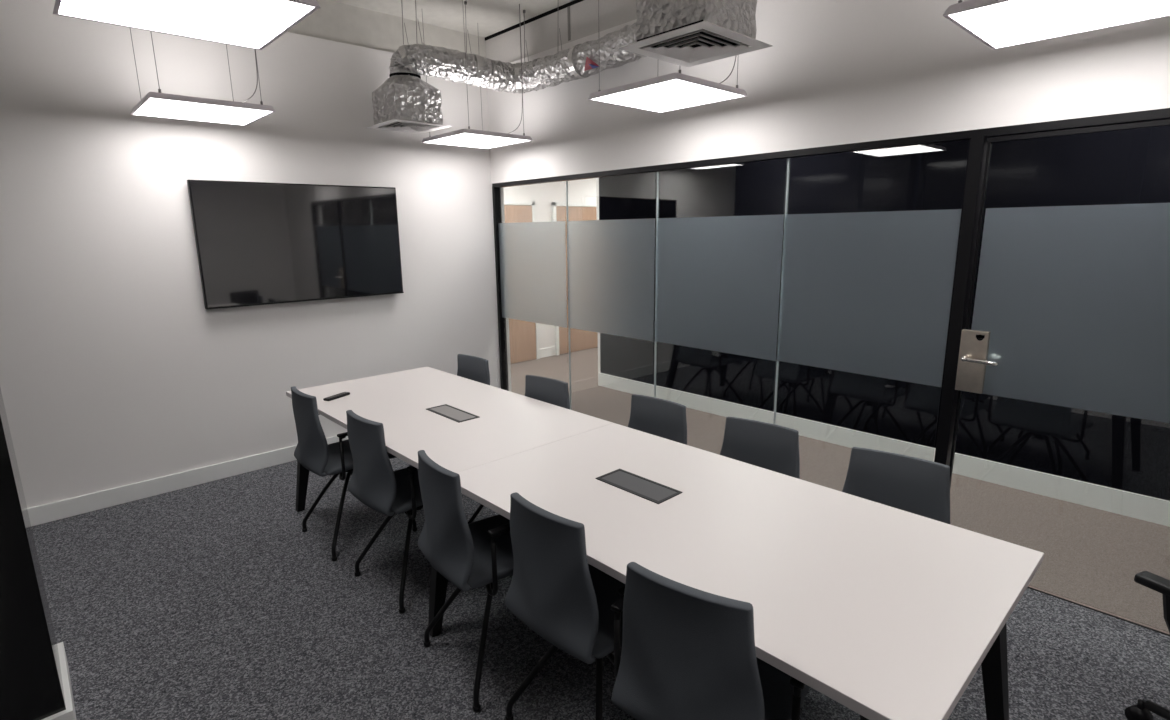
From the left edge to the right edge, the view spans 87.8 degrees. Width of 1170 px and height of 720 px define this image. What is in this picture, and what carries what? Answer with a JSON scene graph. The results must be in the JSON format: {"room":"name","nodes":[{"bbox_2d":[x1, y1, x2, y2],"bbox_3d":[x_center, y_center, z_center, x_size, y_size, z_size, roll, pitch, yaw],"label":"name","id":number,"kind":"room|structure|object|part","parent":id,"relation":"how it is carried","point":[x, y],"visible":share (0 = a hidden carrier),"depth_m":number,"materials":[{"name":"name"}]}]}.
{"room":"conference room","nodes":[
{"label":"conference room","id":0,"kind":"room"},
{"bbox_2d":[0,0,511,507],"bbox_3d":[-2.180,-0.852,4.233,3.880,3.215,0.140,-12,16,-42],"label":"wall","id":1,"kind":"structure","parent":0,"point":[116,371],"depth_m":3.84,"materials":[{"name":"white paint"}]},
{"bbox_2d":[27,436,347,525],"bbox_3d":[-2.037,0.663,4.564,3.430,0.110,0.018,-12,16,-42],"label":"baseboard","id":2,"kind":"structure","parent":1,"relation":"attached to","point":[69,507],"depth_m":3.90,"materials":[{"name":"white paint"}]},
{"bbox_2d":[187,179,403,309],"bbox_3d":[-1.961,-0.825,4.294,1.360,0.805,0.068,-12,16,-41],"label":"television","id":3,"kind":"object","parent":1,"relation":"attached to","point":[258,243],"visible":1,"depth_m":4.20,"materials":[{"name":"black"}]},
{"bbox_2d":[492,187,508,390],"bbox_3d":[-0.760,-0.528,5.508,0.066,2.010,0.030,-12,16,-42],"label":"trim","id":4,"kind":"structure","parent":1,"relation":"attached to","point":[496,192],"depth_m":5.48,"materials":[{"name":"black metal"}]},
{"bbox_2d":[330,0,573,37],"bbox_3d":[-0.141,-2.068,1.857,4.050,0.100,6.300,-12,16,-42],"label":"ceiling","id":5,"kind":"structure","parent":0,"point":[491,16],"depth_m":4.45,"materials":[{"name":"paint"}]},
{"bbox_2d":[53,0,320,49],"bbox_3d":[-1.224,-1.513,1.757,0.592,0.915,0.592,-12,16,-42],"label":"ceiling light","id":6,"kind":"object","parent":5,"relation":"hanging from","point":[253,24],"visible":1,"depth_m":1.90,"materials":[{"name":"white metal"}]},
{"bbox_2d":[130,29,275,125],"bbox_3d":[-2.151,-1.832,3.310,0.592,0.915,0.592,-12,16,-42],"label":"ceiling light","id":7,"kind":"object","parent":5,"relation":"hanging from","point":[154,104],"visible":0.84,"depth_m":3.33,"materials":[{"name":"white plastic"}]},
{"bbox_2d":[134,98,270,124],"bbox_3d":[-2.144,-1.387,3.405,0.564,0.004,0.564,-12,16,-42],"label":"diffuser","id":8,"kind":"object","parent":7,"relation":"attached to","point":[194,109],"depth_m":3.35,"materials":[{"name":"white plastic"}]},
{"bbox_3d":[-2.145,-1.399,3.402,0.592,0.030,0.592,-12,16,-42],"label":"light frame","id":9,"kind":"part","parent":7,"relation":"part of","materials":[{"name":"silver metal"}]},
{"bbox_2d":[421,0,532,148],"bbox_3d":[-0.810,-2.072,4.420,0.592,0.915,0.592,-12,16,-42],"label":"ceiling light","id":10,"kind":"object","parent":5,"relation":"hanging from","point":[468,137],"visible":0.97,"depth_m":4.42,"materials":[{"name":"white plastic"}]},
{"bbox_3d":[-0.804,-1.639,4.513,0.592,0.030,0.592,-12,16,-42],"label":"light frame","id":11,"kind":"part","parent":10,"relation":"part of","materials":[{"name":"silver metal"}]},
{"bbox_2d":[425,133,529,147],"bbox_3d":[-0.804,-1.627,4.515,0.564,0.004,0.564,-12,16,-42],"label":"diffuser","id":12,"kind":"object","parent":10,"relation":"attached to","point":[475,140],"depth_m":4.45,"materials":[{"name":"white plastic"}]},
{"bbox_2d":[389,0,646,93],"bbox_3d":[-0.093,-2.093,3.567,1.065,0.566,2.708,-12,16,-42],"label":"flexible duct","id":13,"kind":"object","parent":5,"relation":"hanging from","point":[582,61],"visible":0.77,"depth_m":4.19,"materials":[{"name":"silver metal"}]},
{"bbox_2d":[365,69,450,133],"bbox_3d":[-1.250,-1.820,4.262,0.440,0.359,0.435,-12,16,-42],"label":"air vent","id":14,"kind":"object","parent":13,"relation":"attached to","point":[404,102],"visible":0.98,"depth_m":4.16,"materials":[{"name":"silver metal"}]},
{"bbox_3d":[-1.248,-1.650,4.298,0.440,0.003,0.435,-12,16,-42],"label":"plate","id":15,"kind":"part","parent":14,"relation":"part of","materials":[{"name":"white paint"}]},
{"bbox_2d":[618,0,772,66],"bbox_3d":[0.452,-1.460,2.467,0.465,0.359,0.435,-12,16,-42],"label":"air vent","id":16,"kind":"object","parent":13,"relation":"attached to","point":[686,33],"visible":1,"depth_m":2.42,"materials":[{"name":"silver metal"}]},
{"bbox_3d":[0.455,-1.290,2.503,0.465,0.003,0.435,-12,16,-42],"label":"plate","id":17,"kind":"part","parent":16,"relation":"part of","materials":[{"name":"white paint"}]},
{"bbox_2d":[587,0,747,112],"bbox_3d":[0.424,-1.817,3.079,0.592,0.915,0.592,-12,16,-42],"label":"ceiling light","id":18,"kind":"object","parent":5,"relation":"hanging from","point":[673,91],"visible":0.86,"depth_m":3.11,"materials":[{"name":"white plastic"}]},
{"bbox_3d":[0.430,-1.385,3.171,0.592,0.030,0.592,-12,16,-42],"label":"light frame","id":19,"kind":"part","parent":18,"relation":"part of","materials":[{"name":"silver metal"}]},
{"bbox_2d":[593,79,741,111],"bbox_3d":[0.430,-1.373,3.174,0.564,0.004,0.564,-12,16,-42],"label":"diffuser","id":20,"kind":"object","parent":18,"relation":"attached to","point":[654,95],"depth_m":3.11,"materials":[{"name":"white plastic"}]},
{"bbox_2d":[942,0,1169,49],"bbox_3d":[1.582,-1.577,1.878,0.592,0.915,0.592,-12,16,-42],"label":"ceiling light","id":21,"kind":"object","parent":5,"relation":"hanging from","point":[997,24],"visible":1,"depth_m":2.01,"materials":[{"name":"white plastic"}]},
{"bbox_2d":[503,178,595,348],"bbox_3d":[0.078,-1.367,8.406,6.600,2.420,0.100,-12,16,-42],"label":"wall","id":22,"kind":"structure","parent":0,"point":[584,190],"depth_m":7.76,"materials":[{"name":"white paint"}]},
{"bbox_2d":[504,201,539,363],"bbox_3d":[-0.928,-0.915,7.394,0.895,1.985,0.089,-12,16,-42],"label":"door","id":23,"kind":"structure","parent":22,"relation":"in","point":[523,335],"depth_m":7.60,"materials":[{"name":"brown wood"}]},
{"bbox_2d":[539,346,554,357],"bbox_3d":[0.315,-0.273,8.772,5.900,0.120,0.015,-12,16,-42],"label":"baseboard","id":24,"kind":"structure","parent":22,"relation":"attached to","point":[550,351],"depth_m":8.01,"materials":[{"name":"white paint"}]},
{"bbox_2d":[552,202,597,354],"bbox_3d":[-0.041,-1.101,8.207,0.930,1.985,0.089,-12,16,-42],"label":"door","id":25,"kind":"structure","parent":22,"relation":"in","point":[579,339],"depth_m":8.12,"materials":[{"name":"brown wood"}]},
{"bbox_2d":[596,178,599,384],"bbox_3d":[1.504,-1.199,7.526,3.748,2.420,0.039,-12,16,-42],"label":"wall","id":26,"kind":"structure","parent":0,"point":[597,179],"depth_m":6.15,"materials":[{"name":"white paint"}]},
{"bbox_2d":[31,347,1169,719],"bbox_3d":[1.500,0.615,4.947,9.750,0.050,7.700,-12,16,-42],"label":"floor","id":27,"kind":"structure","parent":0,"point":[212,600],"depth_m":2.65,"materials":[{"name":"grey carpet"}]},
{"bbox_2d":[0,388,76,719],"bbox_3d":[-1.938,-0.333,1.785,0.204,3.215,0.476,-12,16,-42],"label":"wall","id":28,"kind":"structure","parent":27,"relation":"on","point":[35,682],"depth_m":1.90,"materials":[{"name":"black"}]},
{"bbox_2d":[291,386,417,561],"bbox_3d":[-1.275,0.543,3.305,0.505,0.849,0.505,-12,16,-42],"label":"chair","id":29,"kind":"object","parent":27,"relation":"on","point":[312,451],"visible":0.79,"depth_m":3.08,"materials":[{"name":"grey fabric"}]},
{"bbox_3d":[-1.433,0.361,3.119,0.083,0.412,0.387,-12,16,-42],"label":"backrest","id":30,"kind":"part","parent":29,"relation":"part of","materials":[{"name":"grey fabric"}]},
{"bbox_3d":[-1.435,0.759,3.362,0.295,0.383,0.022,-1,12,1],"label":"leg","id":31,"kind":"part","parent":29,"relation":"part of","materials":[{"name":"black metal"}]},
{"bbox_3d":[-1.273,0.794,3.191,0.022,0.383,0.295,0,12,4],"label":"leg","id":32,"kind":"part","parent":29,"relation":"part of","materials":[{"name":"black metal"}]},
{"bbox_3d":[-1.237,0.483,3.074,0.040,0.248,0.136,-10,15,-36],"label":"arm","id":33,"kind":"part","parent":29,"relation":"part of","materials":[{"name":"black plastic"}]},
{"bbox_3d":[-1.255,0.524,3.320,0.449,0.069,0.413,-12,16,-42],"label":"seat","id":34,"kind":"part","parent":29,"relation":"part of","materials":[{"name":"grey fabric"}]},
{"bbox_3d":[-1.091,0.756,3.357,0.295,0.383,0.022,-1,12,1],"label":"leg","id":35,"kind":"part","parent":29,"relation":"part of","materials":[{"name":"black metal"}]},
{"bbox_2d":[346,410,422,613],"bbox_3d":[-0.813,0.629,2.874,0.505,0.849,0.505,11,17,43],"label":"chair","id":36,"kind":"object","parent":27,"relation":"on","point":[373,481],"visible":0.76,"depth_m":2.64,"materials":[{"name":"black fabric"}]},
{"bbox_3d":[-0.964,0.448,2.681,0.387,0.412,0.083,11,17,43],"label":"backrest","id":37,"kind":"part","parent":36,"relation":"part of","materials":[{"name":"grey fabric"}]},
{"bbox_3d":[-0.974,0.847,2.925,0.295,0.383,0.022,-1,12,-2],"label":"leg","id":38,"kind":"part","parent":36,"relation":"part of","materials":[{"name":"black metal"}]},
{"bbox_3d":[-0.804,0.879,2.760,0.022,0.383,0.295,-1,12,1],"label":"leg","id":39,"kind":"part","parent":36,"relation":"part of","materials":[{"name":"black metal"}]},
{"bbox_3d":[-0.794,0.609,2.890,0.413,0.069,0.449,11,17,43],"label":"seat","id":40,"kind":"part","parent":36,"relation":"part of","materials":[{"name":"grey fabric"}]},
{"bbox_3d":[-0.765,0.568,2.645,0.040,0.248,0.136,-10,15,-38],"label":"arm","id":41,"kind":"part","parent":36,"relation":"part of","materials":[{"name":"black"}]},
{"bbox_2d":[418,450,513,712],"bbox_3d":[-0.344,0.741,2.320,0.505,0.849,0.505,-10,15,-36],"label":"chair","id":42,"kind":"object","parent":27,"relation":"on","point":[479,553],"visible":0.81,"depth_m":2.11,"materials":[{"name":"black"}]},
{"bbox_3d":[-0.502,0.954,2.393,0.295,0.383,0.022,1,12,6],"label":"leg","id":43,"kind":"part","parent":42,"relation":"part of","materials":[{"name":"black metal"}]},
{"bbox_3d":[-0.515,0.556,2.150,0.083,0.412,0.387,-10,15,-36],"label":"backrest","id":44,"kind":"part","parent":42,"relation":"part of","materials":[{"name":"grey fabric"}]},
{"bbox_3d":[-0.358,0.992,2.207,0.022,0.383,0.295,1,12,9],"label":"leg","id":45,"kind":"part","parent":42,"relation":"part of","materials":[{"name":"black metal"}]},
{"bbox_3d":[-0.322,0.722,2.333,0.449,0.069,0.413,-10,15,-36],"label":"seat","id":46,"kind":"part","parent":42,"relation":"part of","materials":[{"name":"grey fabric"}]},
{"bbox_3d":[-0.327,0.681,2.086,0.040,0.248,0.136,-8,14,-30],"label":"arm","id":47,"kind":"part","parent":42,"relation":"part of","materials":[{"name":"black"}]},
{"bbox_2d":[457,354,489,384],"bbox_3d":[-0.854,0.428,3.818,0.505,0.849,0.505,11,17,43],"label":"chair","id":48,"kind":"object","parent":27,"relation":"on","point":[470,367],"visible":0.3,"depth_m":3.88,"materials":[{"name":"black fabric"}]},
{"bbox_2d":[468,375,569,523],"bbox_3d":[-0.339,0.549,3.217,0.505,0.849,0.505,10,16,40],"label":"chair","id":49,"kind":"object","parent":27,"relation":"on","point":[548,390],"visible":0.19,"depth_m":3.28,"materials":[{"name":"black fabric"}]},
{"bbox_3d":[-0.516,0.773,3.240,0.295,0.383,0.022,-2,12,-5],"label":"leg","id":50,"kind":"part","parent":49,"relation":"part of","materials":[{"name":"black metal"}]},
{"bbox_3d":[-0.203,0.300,3.327,0.387,0.412,0.083,10,16,40],"label":"backrest","id":51,"kind":"part","parent":49,"relation":"part of","materials":[{"name":"grey fabric"}]},
{"bbox_2d":[505,492,624,719],"bbox_3d":[0.038,0.809,1.975,0.505,0.849,0.505,-12,17,-43],"label":"chair","id":52,"kind":"object","parent":27,"relation":"on","point":[567,601],"visible":0.83,"depth_m":1.75,"materials":[{"name":"black"}]},
{"bbox_3d":[-0.122,1.026,2.030,0.295,0.383,0.022,-1,12,-1],"label":"leg","id":53,"kind":"part","parent":52,"relation":"part of","materials":[{"name":"black metal"}]},
{"bbox_3d":[-0.116,0.628,1.786,0.083,0.412,0.387,-12,17,-43],"label":"backrest","id":54,"kind":"part","parent":52,"relation":"part of","materials":[{"name":"grey fabric"}]},
{"bbox_3d":[0.044,1.060,1.862,0.022,0.383,0.295,0,12,3],"label":"leg","id":55,"kind":"part","parent":52,"relation":"part of","materials":[{"name":"black metal"}]},
{"bbox_3d":[0.058,0.790,1.991,0.449,0.069,0.413,-12,17,-43],"label":"seat","id":56,"kind":"part","parent":52,"relation":"part of","materials":[{"name":"grey fabric"}]},
{"bbox_3d":[0.081,0.749,1.745,0.040,0.248,0.136,-10,15,-37],"label":"arm","id":57,"kind":"part","parent":52,"relation":"part of","materials":[{"name":"black"}]},
{"bbox_2d":[628,394,686,444],"bbox_3d":[0.203,0.632,2.791,0.505,0.849,0.505,11,17,43],"label":"chair","id":58,"kind":"object","parent":27,"relation":"on","point":[663,418],"visible":0.27,"depth_m":2.86,"materials":[{"name":"black fabric"}]},
{"bbox_2d":[286,367,1043,719],"bbox_3d":[-0.232,0.718,2.681,0.948,0.740,3.436,-12,16,-42],"label":"meeting table","id":59,"kind":"object","parent":27,"relation":"on","point":[885,612],"visible":0.84,"depth_m":1.77,"materials":[{"name":"white laminate"}]},
{"bbox_3d":[-1.642,0.557,3.593,0.214,0.712,0.103,3,13,17],"label":"leg","id":60,"kind":"part","parent":59,"relation":"part of","materials":[{"name":"black metal"}]},
{"bbox_2d":[323,392,349,400],"bbox_3d":[-1.375,0.201,3.366,0.042,0.016,0.156,5,13,24],"label":"remote control","id":61,"kind":"object","parent":59,"relation":"on","point":[342,394],"visible":1,"depth_m":3.35,"materials":[{"name":"black plastic"}]},
{"bbox_3d":[-0.572,0.782,2.470,0.152,0.712,0.090,-12,16,-42],"label":"leg","id":62,"kind":"part","parent":59,"relation":"part of","materials":[{"name":"black metal"}]},
{"bbox_2d":[426,404,478,422],"bbox_3d":[-0.667,0.266,3.048,0.119,0.003,0.317,-12,16,-42],"label":"box","id":63,"kind":"object","parent":59,"relation":"on","point":[455,414],"visible":1,"depth_m":3.04,"materials":[{"name":"black metal"}]},
{"bbox_3d":[-0.665,0.266,3.049,0.092,0.002,0.293,-12,16,-42],"label":"lid","id":64,"kind":"part","parent":63,"relation":"part of","materials":[{"name":"grey metal"}]},
{"bbox_2d":[595,469,681,503],"bbox_3d":[0.187,0.444,2.156,0.128,0.003,0.298,-12,16,-42],"label":"box","id":65,"kind":"object","parent":59,"relation":"on","point":[655,492],"visible":1,"depth_m":2.14,"materials":[{"name":"black metal"}]},
{"bbox_3d":[1.186,0.907,1.771,0.152,0.712,0.140,-12,16,-42],"label":"leg","id":66,"kind":"part","parent":59,"relation":"part of","materials":[{"name":"black metal"}]},
{"bbox_2d":[611,562,809,719],"bbox_3d":[0.354,0.881,1.618,0.505,0.849,0.505,8,15,35],"label":"chair","id":67,"kind":"object","parent":27,"relation":"on","point":[688,653],"visible":0.91,"depth_m":1.38,"materials":[{"name":"black"}]},
{"bbox_3d":[0.136,0.777,1.610,0.136,0.248,0.040,6,14,29],"label":"arm","id":68,"kind":"part","parent":67,"relation":"part of","materials":[{"name":"black"}]},
{"bbox_3d":[0.371,0.861,1.637,0.413,0.069,0.449,8,15,35],"label":"seat","id":69,"kind":"part","parent":67,"relation":"part of","materials":[{"name":"grey fabric"}]},
{"bbox_3d":[0.433,0.818,1.398,0.136,0.248,0.040,10,16,41],"label":"arm","id":70,"kind":"part","parent":67,"relation":"part of","materials":[{"name":"black plastic"}]},
{"bbox_2d":[720,416,799,478],"bbox_3d":[0.591,0.707,2.417,0.505,0.849,0.505,9,16,40],"label":"chair","id":71,"kind":"object","parent":27,"relation":"on","point":[769,446],"visible":0.31,"depth_m":2.49,"materials":[{"name":"black fabric"}]},
{"bbox_2d":[842,447,949,523],"bbox_3d":[0.964,0.782,2.040,0.505,0.849,0.505,9,15,39],"label":"chair","id":72,"kind":"object","parent":27,"relation":"on","point":[918,486],"visible":0.29,"depth_m":2.12,"materials":[{"name":"black fabric"}]},
{"bbox_2d":[1124,571,1169,719],"bbox_3d":[1.945,0.874,1.644,0.724,0.810,0.702,-6,13,-23],"label":"swivel chair","id":73,"kind":"object","parent":27,"relation":"on","point":[1141,710],"visible":1,"depth_m":1.72,"materials":[{"name":"black plastic"}]},
{"bbox_3d":[1.701,0.743,1.672,0.196,0.250,0.260,-6,13,-23],"label":"armrest","id":74,"kind":"part","parent":73,"relation":"part of","materials":[{"name":"black plastic"}]},
{"bbox_3d":[1.894,1.137,1.843,0.048,0.072,0.314,-5,13,-19],"label":"arm","id":75,"kind":"part","parent":73,"relation":"part of","materials":[{"name":"black plastic"}]},
{"bbox_2d":[485,0,1169,183],"bbox_3d":[1.250,-0.708,3.337,0.140,3.215,5.920,-12,16,-42],"label":"wall","id":76,"kind":"structure","parent":0,"point":[834,72],"depth_m":3.10,"materials":[{"name":"white paint"}]},
{"bbox_2d":[498,181,566,327],"bbox_3d":[-0.444,-0.457,5.162,0.016,1.991,0.905,-11,16,-41],"label":"window","id":77,"kind":"structure","parent":76,"relation":"in","point":[532,254],"depth_m":5.07,"materials":[{"name":"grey glass"}]},
{"bbox_2d":[566,172,654,409],"bbox_3d":[0.173,-0.328,4.518,0.018,1.991,0.905,-11,16,-41],"label":"glass partition panel","id":78,"kind":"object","parent":76,"relation":"in","point":[610,263],"depth_m":4.42,"materials":[{"name":"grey glass"}]},
{"bbox_2d":[654,158,785,397],"bbox_3d":[0.802,-0.196,3.862,0.018,1.991,0.936,-11,16,-41],"label":"glass partition panel","id":79,"kind":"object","parent":76,"relation":"in","point":[717,279],"depth_m":3.76,"materials":[{"name":"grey glass"}]},
{"bbox_2d":[492,108,1169,187],"bbox_3d":[0.825,-1.187,3.631,0.062,0.033,4.700,-12,16,-42],"label":"trim","id":80,"kind":"structure","parent":76,"relation":"attached to","point":[1157,114],"depth_m":2.91,"materials":[{"name":"black metal"}]},
{"bbox_2d":[773,140,962,423],"bbox_3d":[1.421,-0.067,3.215,0.018,1.991,0.879,-11,16,-41],"label":"glass partition panel","id":81,"kind":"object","parent":76,"relation":"in","point":[864,293],"depth_m":3.10,"materials":[{"name":"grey glass"}]},
{"bbox_3d":[1.423,-0.066,3.214,0.010,1.991,0.868,-11,16,-41],"label":"glass","id":82,"kind":"part","parent":81,"relation":"part of","materials":[{"name":"black glass"}]},
{"bbox_2d":[934,135,988,465],"bbox_3d":[1.748,-0.001,2.877,0.064,2.010,0.052,-12,16,-42],"label":"trim","id":83,"kind":"structure","parent":76,"relation":"attached to","point":[978,144],"depth_m":2.79,"materials":[{"name":"black metal"}]},
{"bbox_2d":[949,119,1169,487],"bbox_3d":[2.074,0.072,2.524,0.169,1.987,0.917,-12,16,-42],"label":"door","id":84,"kind":"structure","parent":76,"relation":"in","point":[1072,303],"depth_m":2.51,"materials":[{"name":"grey glass"}]},
{"bbox_3d":[1.784,0.006,2.798,0.025,0.286,0.110,-12,16,-42],"label":"lock plate","id":85,"kind":"part","parent":84,"relation":"part of","materials":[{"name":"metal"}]},
{"bbox_3d":[1.782,0.004,2.741,0.054,0.026,0.146,-12,16,-42],"label":"handle","id":86,"kind":"part","parent":84,"relation":"part of","materials":[{"name":"silver metal"}]},
{"bbox_3d":[2.076,0.081,2.528,0.010,1.968,0.877,-12,16,-42],"label":"glass","id":87,"kind":"part","parent":84,"relation":"part of","materials":[{"name":"black glass"}]},
{"bbox_2d":[1027,587,1169,635],"bbox_3d":[0.826,0.790,4.045,0.010,0.002,4.605,-12,16,-42],"label":"trim","id":88,"kind":"structure","parent":76,"relation":"attached to","point":[1027,587],"depth_m":2.60,"materials":[{"name":"black"}]},
{"bbox_2d":[599,125,1169,500],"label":"window","id":89,"kind":"structure","parent":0,"point":[1128,166],"depth_m":4.08,"materials":[{"name":"black glass"}]},
{"bbox_2d":[598,373,1169,526],"bbox_3d":[2.173,0.618,4.434,0.075,0.140,5.845,-12,16,-42],"label":"baseboard","id":90,"kind":"structure","parent":89,"relation":"attached to","point":[1143,507],"depth_m":4.05,"materials":[{"name":"white paint"}]}
]}

